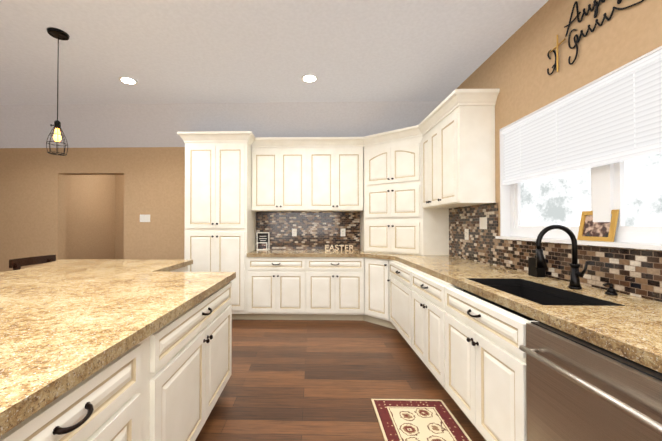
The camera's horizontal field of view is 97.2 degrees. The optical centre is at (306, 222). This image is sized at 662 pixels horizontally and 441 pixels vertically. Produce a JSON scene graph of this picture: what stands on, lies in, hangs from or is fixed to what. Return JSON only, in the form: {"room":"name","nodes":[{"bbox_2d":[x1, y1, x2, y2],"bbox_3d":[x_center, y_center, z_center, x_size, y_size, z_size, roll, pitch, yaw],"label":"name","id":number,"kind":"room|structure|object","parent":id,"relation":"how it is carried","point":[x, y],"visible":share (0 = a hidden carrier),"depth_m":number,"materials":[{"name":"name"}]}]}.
{"room":"kitchen","nodes":[
{"label":"kitchen","id":0,"kind":"room"},
{"bbox_2d":[66,175,113,258],"bbox_3d":[-4.214,0.095,5.527,0.100,2.500,1.530,0,-1,1],"label":"wall","id":1,"kind":"structure","parent":0,"point":[94,216],"depth_m":5.59,"materials":[{"name":"beige paint"}]},
{"bbox_2d":[0,147,184,271],"bbox_3d":[-2.074,-0.174,4.639,8.080,3.020,0.150,0,-1,1],"label":"wall","id":2,"kind":"structure","parent":0,"point":[32,202],"depth_m":4.61,"materials":[{"name":"beige paint"}]},
{"bbox_2d":[140,215,149,221],"bbox_3d":[-2.536,-0.065,4.568,0.165,0.118,0.010,0,-1,1],"label":"light switch","id":3,"kind":"object","parent":2,"relation":"attached to","point":[144,218],"visible":1,"depth_m":4.57,"materials":[{"name":"white plastic"}]},
{"bbox_2d":[252,147,306,211],"bbox_3d":[-0.390,-0.632,4.336,0.797,0.930,0.382,0,-1,1],"label":"upper cabinet","id":4,"kind":"object","parent":2,"relation":"attached to","point":[279,179],"visible":1,"depth_m":4.18,"materials":[{"name":"beige wood"}]},
{"bbox_2d":[256,212,359,249],"bbox_3d":[0.023,0.128,4.504,1.616,0.584,0.010,0,-1,1],"label":"backsplash","id":5,"kind":"structure","parent":2,"relation":"attached to","point":[318,230],"depth_m":4.50,"materials":[{"name":"tile"}]},
{"bbox_2d":[292,229,296,235],"bbox_3d":[-0.187,0.155,4.498,0.075,0.118,0.010,0,-1,1],"label":"electrical outlet","id":6,"kind":"object","parent":5,"relation":"attached to","point":[294,232],"visible":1,"depth_m":4.50,"materials":[{"name":"white plastic"}]},
{"bbox_2d":[307,147,362,211],"bbox_3d":[0.414,-0.632,4.317,0.809,0.930,0.382,0,-1,1],"label":"upper cabinet","id":7,"kind":"object","parent":2,"relation":"attached to","point":[334,179],"visible":1,"depth_m":4.16,"materials":[{"name":"beige wood"}]},
{"bbox_2d":[360,136,448,254],"bbox_3d":[1.312,-0.342,4.069,0.978,1.515,0.828,0,-1,1],"label":"upper cabinet","id":8,"kind":"object","parent":2,"relation":"attached to","point":[396,217],"visible":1,"depth_m":3.83,"materials":[{"name":"beige wood"}]},
{"bbox_2d":[251,89,499,147],"bbox_3d":[0.488,-1.154,3.437,2.596,0.125,1.492,0,-1,1],"label":"crown molding","id":9,"kind":"structure","parent":8,"relation":"attached to","point":[451,102],"depth_m":3.79,"materials":[{"name":"white wood"}]},
{"bbox_2d":[114,175,123,258],"bbox_3d":[-2.889,0.104,6.331,2.710,2.500,0.100,0,-1,1],"label":"wall","id":10,"kind":"structure","parent":0,"point":[118,179],"depth_m":6.31,"materials":[{"name":"beige paint"}]},
{"bbox_2d":[0,0,548,147],"bbox_3d":[-2.167,-1.469,0.748,8.080,0.512,7.700,0,-1,1],"label":"ceiling","id":11,"kind":"structure","parent":0,"point":[377,66],"depth_m":2.95,"materials":[{"name":"white paint"}]},
{"bbox_2d":[46,27,69,155],"bbox_3d":[-2.106,-1.091,2.464,0.150,1.030,0.150,0,-1,1],"label":"pendant light","id":12,"kind":"object","parent":11,"relation":"hanging from","point":[57,33],"visible":1,"depth_m":2.46,"materials":[{"name":"black metal"}]},
{"bbox_2d":[118,76,137,84],"bbox_3d":[-2.007,-1.594,3.277,0.190,0.006,0.190,0,-1,1],"label":"recessed light","id":13,"kind":"object","parent":11,"relation":"in","point":[127,80],"visible":1,"depth_m":3.27,"materials":[{"name":"white plastic"}]},
{"bbox_2d":[301,74,317,82],"bbox_3d":[0.033,-1.595,3.228,0.190,0.006,0.190,0,-1,1],"label":"recessed light","id":14,"kind":"object","parent":11,"relation":"in","point":[309,78],"visible":1,"depth_m":3.22,"materials":[{"name":"white plastic"}]},
{"bbox_2d":[195,319,485,440],"bbox_3d":[-2.165,1.326,0.784,8.080,0.060,7.830,0,-1,1],"label":"floor","id":15,"kind":"structure","parent":0,"point":[308,380],"depth_m":2.39,"materials":[{"name":"brown wood"}]},
{"bbox_2d":[9,255,55,269],"bbox_3d":[-2.774,0.848,3.159,0.470,0.945,0.500,0,-1,1],"label":"chair","id":16,"kind":"object","parent":15,"relation":"on","point":[16,264],"visible":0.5,"depth_m":3.13,"materials":[{"name":"brown wood"}]},
{"bbox_2d":[0,266,231,440],"bbox_3d":[-1.416,0.865,0.994,1.669,0.866,4.295,0,-1,1],"label":"kitchen island","id":17,"kind":"object","parent":15,"relation":"on","point":[168,381],"visible":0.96,"depth_m":1.19,"materials":[{"name":"beige wood"}]},
{"bbox_2d":[0,259,235,436],"bbox_3d":[-1.675,0.408,1.002,2.150,0.047,4.370,0,-1,1],"label":"island countertop","id":18,"kind":"structure","parent":17,"relation":"on","point":[66,325],"depth_m":1.22,"materials":[{"name":"stone"}]},
{"bbox_2d":[177,131,255,319],"bbox_3d":[-1.219,0.061,4.199,0.994,2.540,0.680,0,-1,1],"label":"pantry cabinet","id":19,"kind":"object","parent":15,"relation":"on","point":[220,225],"visible":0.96,"depth_m":3.92,"materials":[{"name":"beige wood"}]},
{"bbox_2d":[247,257,305,319],"bbox_3d":[-0.398,0.898,4.180,0.787,0.866,0.662,0,-1,1],"label":"base cabinet","id":20,"kind":"object","parent":15,"relation":"on","point":[276,288],"visible":1,"depth_m":3.89,"materials":[{"name":"beige wood"}]},
{"bbox_2d":[306,257,364,319],"bbox_3d":[0.388,0.898,4.162,0.784,0.866,0.662,0,-1,1],"label":"base cabinet","id":21,"kind":"object","parent":15,"relation":"on","point":[334,288],"visible":1,"depth_m":3.87,"materials":[{"name":"beige wood"}]},
{"bbox_2d":[364,257,396,329],"bbox_3d":[1.290,0.897,4.027,1.021,0.866,0.889,0,-1,1],"label":"base cabinet","id":22,"kind":"object","parent":15,"relation":"on","point":[376,283],"visible":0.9,"depth_m":3.72,"materials":[{"name":"beige wood"}]},
{"bbox_2d":[387,260,420,358],"bbox_3d":[1.380,0.888,3.179,0.802,0.866,0.814,0,-1,1],"label":"base cabinet","id":23,"kind":"object","parent":15,"relation":"on","point":[400,297],"visible":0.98,"depth_m":3.10,"materials":[{"name":"beige wood"}]},
{"bbox_2d":[371,399,471,440],"bbox_3d":[0.725,1.300,1.696,0.515,0.008,0.890,0,-1,1],"label":"rug","id":24,"kind":"object","parent":15,"relation":"on","point":[415,420],"visible":1,"depth_m":1.90,"materials":[{"name":"beige fabric"}]},
{"bbox_2d":[412,270,457,404],"bbox_3d":[1.362,0.880,2.421,0.802,0.866,0.699,0,-1,1],"label":"base cabinet","id":25,"kind":"object","parent":15,"relation":"on","point":[429,310],"visible":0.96,"depth_m":2.36,"materials":[{"name":"beige wood"}]},
{"bbox_2d":[445,284,539,440],"bbox_3d":[1.344,0.872,1.673,0.802,0.866,0.796,0,-1,1],"label":"base cabinet","id":26,"kind":"object","parent":15,"relation":"on","point":[485,371],"visible":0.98,"depth_m":1.58,"materials":[{"name":"beige wood"}]},
{"bbox_2d":[519,322,661,440],"bbox_3d":[1.292,0.866,0.968,0.777,0.863,0.610,0,-1,1],"label":"dishwasher","id":27,"kind":"object","parent":15,"relation":"on","point":[578,389],"visible":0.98,"depth_m":1.00,"materials":[{"name":"silver metal"}]},
{"bbox_3d":[1.301,0.853,-0.140,0.802,0.866,1.600,0,-1,1],"label":"base cabinet","id":28,"kind":"object","parent":15,"relation":"on","visible":0},
{"bbox_2d":[247,249,661,372],"bbox_3d":[0.449,0.416,1.781,2.596,0.047,5.428,0,-1,1],"label":"countertop","id":29,"kind":"structure","parent":28,"relation":"on","point":[629,327],"depth_m":1.43,"materials":[{"name":"stone"}]},
{"bbox_2d":[257,242,266,249],"bbox_3d":[-0.674,0.361,4.430,0.160,0.115,0.070,0,-1,1],"label":"photo frame","id":30,"kind":"object","parent":29,"relation":"on","point":[261,245],"visible":0.96,"depth_m":4.41,"materials":[{"name":"white"}]},
{"bbox_2d":[256,232,269,249],"bbox_3d":[-0.668,0.284,4.475,0.200,0.270,0.031,0,-1,1],"label":"sign","id":31,"kind":"object","parent":29,"relation":"on","point":[262,236],"visible":0.75,"depth_m":4.47,"materials":[{"name":"white wood"}]},
{"bbox_2d":[325,245,353,250],"bbox_3d":[0.490,0.374,4.297,0.427,0.090,0.027,0,-1,1],"label":"easter letters","id":32,"kind":"object","parent":29,"relation":"on","point":[338,248],"visible":1,"depth_m":4.28,"materials":[{"name":"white wood"}]},
{"bbox_2d":[463,285,590,320],"bbox_3d":[1.307,0.549,1.703,0.404,0.218,0.719,0,-1,1],"label":"sink basin","id":33,"kind":"object","parent":29,"relation":"in","point":[536,296],"visible":0.1,"depth_m":1.86,"materials":[{"name":"black"}]},
{"bbox_2d":[528,255,544,276],"bbox_3d":[1.693,0.318,2.139,0.060,0.155,0.084,0,-1,1],"label":"bottle","id":34,"kind":"object","parent":29,"relation":"on","point":[533,270],"visible":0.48,"depth_m":2.12,"materials":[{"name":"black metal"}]},
{"bbox_2d":[536,225,588,289],"bbox_3d":[1.491,0.202,1.703,0.253,0.377,0.104,0,-1,1],"label":"faucet","id":35,"kind":"object","parent":29,"relation":"on","point":[575,274],"visible":1,"depth_m":1.71,"materials":[{"name":"black metal"}]},
{"bbox_2d":[603,283,617,295],"bbox_3d":[1.635,0.357,1.570,0.066,0.064,0.048,0,-1,1],"label":"soap dispenser","id":36,"kind":"object","parent":29,"relation":"on","point":[610,290],"visible":1,"depth_m":1.56,"materials":[{"name":"black metal"}]},
{"bbox_2d":[457,0,661,235],"bbox_3d":[1.797,-0.216,0.631,0.150,3.020,7.680,0,-1,1],"label":"wall","id":37,"kind":"structure","parent":0,"point":[516,65],"depth_m":2.03,"materials":[{"name":"beige paint"}]},
{"bbox_2d":[422,105,495,208],"bbox_3d":[1.590,-0.644,3.191,0.382,0.930,0.918,0,-1,1],"label":"upper cabinet","id":38,"kind":"object","parent":37,"relation":"attached to","point":[458,156],"visible":0.98,"depth_m":2.74,"materials":[{"name":"beige wood"}]},
{"bbox_2d":[449,203,661,301],"bbox_3d":[1.732,0.095,1.339,0.010,0.584,4.598,0,-1,1],"label":"backsplash","id":39,"kind":"structure","parent":37,"relation":"attached to","point":[633,272],"depth_m":2.00,"materials":[{"name":"tile"}]},
{"bbox_2d":[465,229,468,239],"bbox_3d":[1.765,0.131,3.209,0.010,0.118,0.075,0,-1,1],"label":"electrical outlet","id":40,"kind":"object","parent":39,"relation":"attached to","point":[466,234],"visible":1,"depth_m":3.19,"materials":[{"name":"white plastic"}]},
{"bbox_2d":[479,217,486,228],"bbox_3d":[1.758,0.008,2.896,0.010,0.118,0.118,0,-1,1],"label":"double light switch","id":41,"kind":"object","parent":39,"relation":"attached to","point":[483,222],"visible":1,"depth_m":2.89,"materials":[{"name":"white plastic"}]},
{"bbox_2d":[550,35,565,71],"bbox_3d":[1.736,-1.169,2.012,0.011,0.254,0.123,0,-1,1],"label":"wall art","id":42,"kind":"object","parent":37,"relation":"attached to","point":[557,57],"visible":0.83,"depth_m":2.01,"materials":[{"name":"gold metal"}]},
{"bbox_2d":[495,236,661,250],"bbox_3d":[1.810,0.128,1.798,0.180,0.023,1.760,0,-1,1],"label":"window sill","id":43,"kind":"structure","parent":37,"relation":"attached to","point":[647,246],"depth_m":1.74,"materials":[{"name":"white plastic"}]},
{"bbox_2d":[577,210,618,241],"bbox_3d":[1.847,0.020,1.823,0.097,0.190,0.225,0,-1,1],"label":"framed picture","id":44,"kind":"object","parent":43,"relation":"on","point":[590,229],"visible":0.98,"depth_m":1.82,"materials":[{"name":"gold metal"}]},
{"bbox_2d":[500,46,661,243],"bbox_3d":[1.826,-0.363,1.803,0.148,1.002,1.720,0,-1,1],"label":"window","id":45,"kind":"structure","parent":37,"relation":"in","point":[607,189],"depth_m":1.81,"materials":[{"name":"white plastic"}]},
{"bbox_2d":[502,49,661,184],"bbox_3d":[1.788,-0.600,1.806,0.056,0.502,1.688,0,-1,1],"label":"window blind","id":46,"kind":"object","parent":45,"relation":"attached to","point":[615,117],"visible":1,"depth_m":1.80,"materials":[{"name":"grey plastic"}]},
{"bbox_2d":[547,0,643,74],"bbox_3d":[1.737,-1.232,1.784,0.010,0.392,0.648,0,-1,1],"label":"wall art","id":47,"kind":"object","parent":37,"relation":"attached to","point":[576,38],"visible":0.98,"depth_m":1.83,"materials":[{"name":"black metal"}]},
{"label":"outside","id":48,"kind":"structure","parent":0,"visible":0},
{"bbox_2d":[521,153,661,226],"bbox_3d":[3.149,-0.444,1.772,0.001,5.500,6.720,0,-1,1],"label":"window","id":49,"kind":"structure","parent":48,"point":[564,199],"depth_m":3.37,"materials":[{"name":"white"}]}
]}

